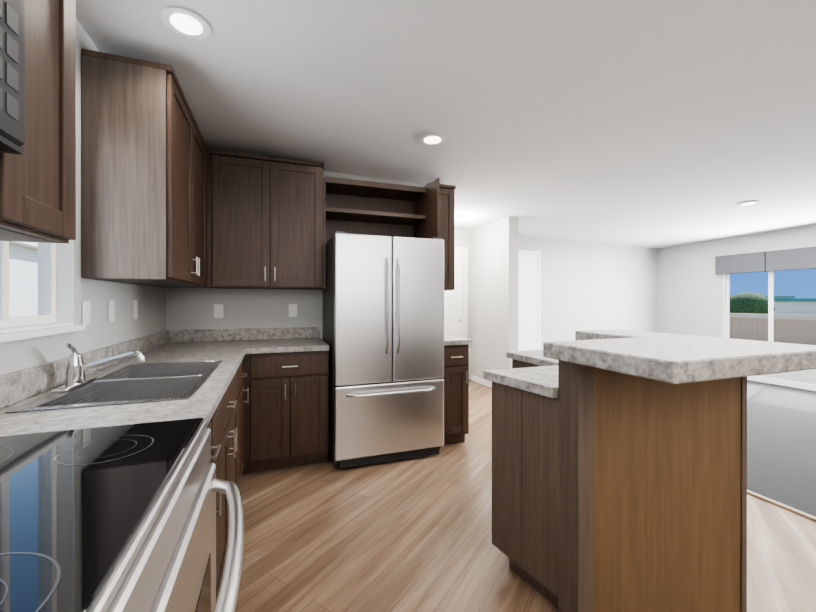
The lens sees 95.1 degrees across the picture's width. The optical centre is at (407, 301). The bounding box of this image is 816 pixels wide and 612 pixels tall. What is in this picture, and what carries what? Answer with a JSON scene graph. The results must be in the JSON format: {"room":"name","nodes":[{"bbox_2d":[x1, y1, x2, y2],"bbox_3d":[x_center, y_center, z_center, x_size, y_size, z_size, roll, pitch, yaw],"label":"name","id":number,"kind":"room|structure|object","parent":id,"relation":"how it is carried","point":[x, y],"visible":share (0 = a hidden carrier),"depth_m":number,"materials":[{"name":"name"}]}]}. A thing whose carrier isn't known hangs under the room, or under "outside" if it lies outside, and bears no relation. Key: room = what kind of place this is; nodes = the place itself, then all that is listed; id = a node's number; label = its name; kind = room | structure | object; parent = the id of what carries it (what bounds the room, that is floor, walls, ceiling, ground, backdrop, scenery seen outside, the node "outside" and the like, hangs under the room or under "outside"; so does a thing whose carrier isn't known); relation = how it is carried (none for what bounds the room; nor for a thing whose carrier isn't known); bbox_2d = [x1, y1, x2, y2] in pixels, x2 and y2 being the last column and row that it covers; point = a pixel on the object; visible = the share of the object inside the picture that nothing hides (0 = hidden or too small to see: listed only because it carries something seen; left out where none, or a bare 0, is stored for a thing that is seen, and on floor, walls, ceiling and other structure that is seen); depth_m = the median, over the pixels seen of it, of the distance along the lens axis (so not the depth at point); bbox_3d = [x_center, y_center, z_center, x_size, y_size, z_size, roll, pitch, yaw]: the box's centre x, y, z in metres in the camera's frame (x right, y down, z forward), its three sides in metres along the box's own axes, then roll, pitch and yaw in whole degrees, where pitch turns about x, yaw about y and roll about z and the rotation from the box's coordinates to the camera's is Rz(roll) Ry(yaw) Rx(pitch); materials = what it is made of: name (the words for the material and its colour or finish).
{"room":"kitchen","nodes":[
{"label":"kitchen","id":0,"kind":"room"},
{"bbox_2d":[0,18,165,375],"bbox_3d":[-0.976,-0.055,0.123,0.120,2.620,6.300,0,0,-20],"label":"wall","id":1,"kind":"structure","parent":0,"point":[100,331],"depth_m":1.73,"materials":[{"name":"grey paint"}]},
{"bbox_2d":[0,0,24,154],"bbox_3d":[-0.721,-0.468,0.267,0.453,0.416,0.756,0,0,-20],"label":"over-the-range microwave","id":2,"kind":"object","parent":1,"relation":"attached to","point":[12,95],"visible":1,"depth_m":0.64,"materials":[{"name":"grey metal"}]},
{"bbox_2d":[0,240,73,333],"bbox_3d":[-1.375,-0.322,1.233,0.118,0.850,0.779,0,0,-20],"label":"window","id":3,"kind":"structure","parent":1,"relation":"in","point":[55,284],"depth_m":1.56,"materials":[{"name":"white"}]},
{"bbox_2d":[0,0,75,243],"bbox_3d":[-0.949,-0.640,0.752,0.351,0.992,0.293,0,0,-20],"label":"upper cabinet","id":4,"kind":"object","parent":1,"relation":"attached to","point":[38,191],"visible":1,"depth_m":0.83,"materials":[{"name":"brown wood"}]},
{"bbox_2d":[0,325,85,342],"bbox_3d":[-1.304,0.116,1.260,0.029,0.024,0.840,0,0,-20],"label":"window sill","id":5,"kind":"structure","parent":1,"relation":"attached to","point":[9,337],"depth_m":1.33,"materials":[{"name":"white"}]},
{"bbox_2d":[82,300,90,325],"bbox_3d":[-1.479,0.052,1.717,0.006,0.115,0.072,0,0,-20],"label":"electrical outlet","id":6,"kind":"object","parent":1,"relation":"attached to","point":[86,312],"visible":0.88,"depth_m":1.71,"materials":[{"name":"white plastic"}]},
{"bbox_2d":[108,300,114,321],"bbox_3d":[-1.574,0.051,1.981,0.006,0.115,0.072,0,0,-20],"label":"electrical outlet","id":7,"kind":"object","parent":1,"relation":"attached to","point":[111,310],"visible":1,"depth_m":1.97,"materials":[{"name":"white plastic"}]},
{"bbox_2d":[133,301,137,318],"bbox_3d":[-1.695,0.051,2.319,0.006,0.115,0.072,0,0,-20],"label":"electrical outlet","id":8,"kind":"object","parent":1,"relation":"attached to","point":[135,309],"visible":1,"depth_m":2.31,"materials":[{"name":"white plastic"}]},
{"bbox_2d":[81,49,207,287],"bbox_3d":[-1.477,-0.624,2.217,0.347,1.030,1.027,0,0,-20],"label":"upper cabinet","id":9,"kind":"object","parent":1,"relation":"attached to","point":[144,182],"visible":1,"depth_m":1.74,"materials":[{"name":"brown wood"}]},
{"bbox_2d":[166,170,424,339],"bbox_3d":[-0.862,-0.061,3.447,2.580,2.620,0.120,0,0,-20],"label":"wall","id":10,"kind":"structure","parent":0,"point":[189,308],"depth_m":3.20,"materials":[{"name":"grey paint"}]},
{"bbox_2d":[214,304,222,317],"bbox_3d":[-1.584,0.079,3.119,0.072,0.115,0.006,0,0,-20],"label":"electrical outlet","id":11,"kind":"object","parent":10,"relation":"attached to","point":[218,310],"visible":1,"depth_m":3.12,"materials":[{"name":"white plastic"}]},
{"bbox_2d":[205,149,323,289],"bbox_3d":[-1.156,-0.625,3.072,0.873,1.032,0.380,0,0,-20],"label":"upper cabinet","id":12,"kind":"object","parent":10,"relation":"attached to","point":[264,222],"visible":1,"depth_m":2.92,"materials":[{"name":"brown wood"}]},
{"bbox_2d":[289,304,296,316],"bbox_3d":[-1.024,0.079,3.320,0.072,0.115,0.006,0,0,-20],"label":"electrical outlet","id":13,"kind":"object","parent":10,"relation":"attached to","point":[292,310],"visible":1,"depth_m":3.32,"materials":[{"name":"white plastic"}]},
{"bbox_2d":[322,176,425,288],"bbox_3d":[-0.323,-0.576,3.399,0.919,0.930,0.327,0,0,-20],"label":"cubby shelf","id":14,"kind":"object","parent":10,"relation":"attached to","point":[353,206],"visible":0.73,"depth_m":3.42,"materials":[{"name":"brown wood"}]},
{"bbox_2d":[414,178,455,289],"bbox_3d":[0.290,-0.596,3.486,0.291,0.972,0.577,0,0,-20],"label":"upper cabinet","id":15,"kind":"object","parent":10,"relation":"attached to","point":[435,203],"visible":0.58,"depth_m":3.45,"materials":[{"name":"brown wood"}]},
{"bbox_2d":[75,0,815,248],"bbox_3d":[2.500,-1.218,2.218,8.080,0.408,8.140,0,0,-20],"label":"ceiling","id":16,"kind":"structure","parent":0,"point":[656,124],"depth_m":2.21,"materials":[{"name":"white paint"}]},
{"bbox_2d":[161,8,210,38],"bbox_3d":[-0.979,-1.229,1.650,0.190,0.014,0.190,0,0,-20],"label":"recessed light","id":17,"kind":"object","parent":16,"relation":"in","point":[185,23],"visible":0.98,"depth_m":1.64,"materials":[{"name":"white plastic"}]},
{"bbox_2d":[420,134,445,144],"bbox_3d":[0.180,-1.188,2.735,0.190,0.014,0.190,0,0,-20],"label":"recessed light","id":18,"kind":"object","parent":16,"relation":"in","point":[433,139],"visible":0.98,"depth_m":2.73,"materials":[{"name":"white plastic"}]},
{"bbox_2d":[738,201,759,205],"bbox_3d":[3.809,-1.099,4.173,0.190,0.014,0.190,0,0,-20],"label":"recessed light","id":19,"kind":"object","parent":16,"relation":"in","point":[748,203],"visible":1,"depth_m":4.15,"materials":[{"name":"white plastic"}]},
{"bbox_2d":[471,216,517,382],"bbox_3d":[1.236,-0.065,5.432,0.150,2.620,1.000,0,0,-20],"label":"wall","id":20,"kind":"structure","parent":0,"point":[494,291],"depth_m":5.26,"materials":[{"name":"grey paint"}]},
{"bbox_2d":[471,375,491,387],"bbox_3d":[1.162,1.194,5.393,0.013,0.102,0.999,0,0,-20],"label":"baseboard","id":21,"kind":"structure","parent":20,"relation":"attached to","point":[473,378],"depth_m":5.56,"materials":[{"name":"white wood"}]},
{"bbox_2d":[235,381,815,611],"bbox_3d":[0.514,1.302,1.510,3.860,0.100,8.140,0,0,-20],"label":"floor","id":22,"kind":"structure","parent":0,"point":[410,535],"depth_m":1.94,"materials":[{"name":"wood"}]},
{"bbox_2d":[0,418,243,611],"bbox_3d":[-0.666,0.714,0.581,0.744,1.079,0.872,0,0,-20],"label":"range","id":23,"kind":"object","parent":22,"relation":"on","point":[121,518],"visible":1,"depth_m":0.65,"materials":[{"name":"silver metal"}]},
{"bbox_2d":[206,403,221,601],"bbox_3d":[-0.930,0.816,1.097,0.617,0.876,0.272,0,0,-20],"label":"base cabinet","id":24,"kind":"object","parent":22,"relation":"on","point":[215,424],"depth_m":1.41,"materials":[{"name":"brown wood"}]},
{"bbox_2d":[220,363,241,574],"bbox_3d":[-1.114,0.815,1.609,0.617,0.876,1.103,0,0,-20],"label":"base cabinet","id":25,"kind":"object","parent":22,"relation":"on","point":[225,425],"depth_m":1.75,"materials":[{"name":"brown wood"}]},
{"bbox_2d":[0,328,251,436],"bbox_3d":[-1.260,0.301,2.036,0.630,0.140,2.263,0,0,-20],"label":"countertop","id":26,"kind":"structure","parent":25,"relation":"on","point":[230,348],"depth_m":1.31,"materials":[{"name":"stone"}]},
{"bbox_2d":[51,343,144,392],"bbox_3d":[-1.195,0.239,1.479,0.258,0.172,0.240,0,0,-20],"label":"kitchen faucet","id":27,"kind":"object","parent":26,"relation":"on","point":[76,368],"visible":1,"depth_m":1.44,"materials":[{"name":"silver metal"}]},
{"bbox_2d":[5,360,222,412],"bbox_3d":[-1.117,0.425,1.598,0.484,0.199,0.870,0,0,-20],"label":"double-bowl sink","id":28,"kind":"object","parent":26,"relation":"in","point":[137,383],"visible":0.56,"depth_m":1.57,"materials":[{"name":"silver metal"}]},
{"bbox_2d":[241,359,245,471],"bbox_3d":[-1.342,0.813,2.244,0.617,0.876,0.532,0,0,-20],"label":"base cabinet","id":29,"kind":"object","parent":22,"relation":"on","point":[242,362],"depth_m":2.53,"materials":[{"name":"brown wood"}]},
{"bbox_2d":[156,329,235,334],"bbox_3d":[-1.547,0.300,2.791,0.420,0.140,0.647,0,0,-20],"label":"backsplash","id":30,"kind":"structure","parent":29,"relation":"on","point":[201,331],"depth_m":3.04,"materials":[{"name":"stone"}]},
{"bbox_2d":[242,351,328,473],"bbox_3d":[-1.262,0.812,2.893,1.204,0.875,0.650,0,0,-20],"label":"base cabinet","id":31,"kind":"object","parent":22,"relation":"on","point":[286,416],"visible":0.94,"depth_m":2.72,"materials":[{"name":"brown wood"}]},
{"bbox_2d":[248,327,328,353],"bbox_3d":[-0.966,0.299,3.000,0.577,0.140,0.647,0,0,-20],"label":"countertop","id":32,"kind":"structure","parent":31,"relation":"on","point":[288,339],"depth_m":3.16,"materials":[{"name":"stone"}]},
{"bbox_2d":[323,231,443,468],"bbox_3d":[-0.230,0.365,3.167,0.880,1.768,0.776,0,0,-20],"label":"refrigerator","id":33,"kind":"object","parent":22,"relation":"on","point":[383,317],"visible":1,"depth_m":2.84,"materials":[{"name":"grey metal"}]},
{"bbox_2d":[442,344,468,444],"bbox_3d":[0.309,0.811,3.456,0.270,0.875,0.650,0,0,-20],"label":"base cabinet","id":34,"kind":"object","parent":22,"relation":"on","point":[456,393],"visible":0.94,"depth_m":3.19,"materials":[{"name":"brown wood"}]},
{"bbox_2d":[444,334,471,345],"bbox_3d":[0.311,0.298,3.468,0.298,0.140,0.627,0,0,-20],"label":"countertop","id":35,"kind":"structure","parent":34,"relation":"on","point":[451,340],"depth_m":3.20,"materials":[{"name":"stone"}]},
{"bbox_2d":[470,380,815,520],"bbox_3d":[2.323,1.244,2.159,0.035,0.014,7.900,0,0,-20],"label":"transition strip","id":36,"kind":"object","parent":22,"relation":"on","point":[791,509],"depth_m":2.28,"materials":[{"name":"beige wood"}]},
{"bbox_2d":[483,329,815,611],"bbox_3d":[0.817,0.702,1.766,0.835,1.100,1.440,0,0,-20],"label":"bar","id":37,"kind":"object","parent":22,"relation":"on","point":[619,470],"visible":1,"depth_m":1.35,"materials":[{"name":"laminate"}]},
{"bbox_2d":[455,229,656,380],"bbox_3d":[2.303,-0.067,6.410,5.620,2.620,0.120,0,0,-20],"label":"wall","id":38,"kind":"structure","parent":0,"point":[592,286],"depth_m":6.69,"materials":[{"name":"grey paint"}]},
{"bbox_2d":[444,247,467,338],"bbox_3d":[0.499,0.197,5.664,0.930,2.095,0.060,0,0,-20],"label":"door unit","id":39,"kind":"structure","parent":38,"relation":"in","point":[456,312],"depth_m":5.79,"materials":[{"name":"white wood"}]},
{"bbox_2d":[518,250,540,350],"bbox_3d":[1.808,0.196,6.134,0.930,2.095,0.060,0,0,-20],"label":"door unit","id":40,"kind":"structure","parent":38,"relation":"in","point":[529,301],"depth_m":6.23,"materials":[{"name":"white"}]},
{"bbox_2d":[657,225,815,384],"bbox_3d":[6.246,-0.062,3.564,0.120,2.620,7.900,0,0,-20],"label":"wall","id":41,"kind":"structure","parent":0,"point":[689,291],"depth_m":6.50,"materials":[{"name":"grey paint"}]},
{"bbox_2d":[723,271,773,341],"bbox_3d":[5.652,0.030,5.221,0.118,1.530,2.119,0,0,-20],"label":"window","id":42,"kind":"structure","parent":41,"relation":"in","point":[726,305],"depth_m":6.17,"materials":[{"name":"white"}]},
{"bbox_2d":[715,246,815,273],"bbox_3d":[5.555,-0.605,5.196,0.072,0.300,2.260,0,0,-20],"label":"window valance","id":43,"kind":"object","parent":41,"relation":"attached to","point":[790,259],"visible":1,"depth_m":5.57,"materials":[{"name":"grey fabric"}]},
{"bbox_2d":[747,375,815,390],"bbox_3d":[6.181,1.191,3.548,0.013,0.090,7.889,0,0,-20],"label":"baseboard","id":44,"kind":"structure","parent":41,"relation":"attached to","point":[799,385],"depth_m":5.45,"materials":[{"name":"white wood"}]},
{"bbox_2d":[747,380,815,516],"bbox_3d":[4.316,1.294,2.874,4.220,0.112,8.140,0,0,-20],"label":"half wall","id":45,"kind":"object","parent":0,"point":[781,444],"depth_m":3.23,"materials":[{"name":"white paint"}]},
{"label":"outside","id":46,"kind":"structure","parent":0,"visible":0},
{"bbox_3d":[5.998,1.655,12.668,100.000,0.150,100.000,0,0,-20],"label":"ground","id":47,"kind":"structure","parent":46,"visible":0},
{"bbox_2d":[9,241,37,316],"bbox_3d":[-11.713,-0.013,9.498,4.600,3.200,34.600,0,0,-20],"label":"house","id":48,"kind":"structure","parent":47,"relation":"on","point":[23,278],"depth_m":9.16,"materials":[{"name":"grey"}]},
{"bbox_2d":[730,292,774,313],"bbox_3d":[18.287,0.577,14.504,3.889,2.100,12.960,0,0,-20],"label":"trees","id":49,"kind":"object","parent":47,"relation":"on","point":[750,302],"visible":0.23,"depth_m":17.83,"materials":[{"name":"green plant"}]},
{"bbox_2d":[730,295,815,314],"bbox_3d":[46.515,0.419,31.511,15.227,2.250,58.112,0,0,-14],"label":"building","id":50,"kind":"structure","parent":47,"relation":"on","point":[791,305],"depth_m":37.32,"materials":[{"name":"grey"}]},
{"bbox_2d":[730,313,815,344],"bbox_3d":[10.908,0.978,11.241,0.120,1.210,34.000,0,0,-20],"label":"fence","id":51,"kind":"object","parent":47,"relation":"on","point":[795,329],"depth_m":11.03,"materials":[{"name":"beige wood"}]}
]}

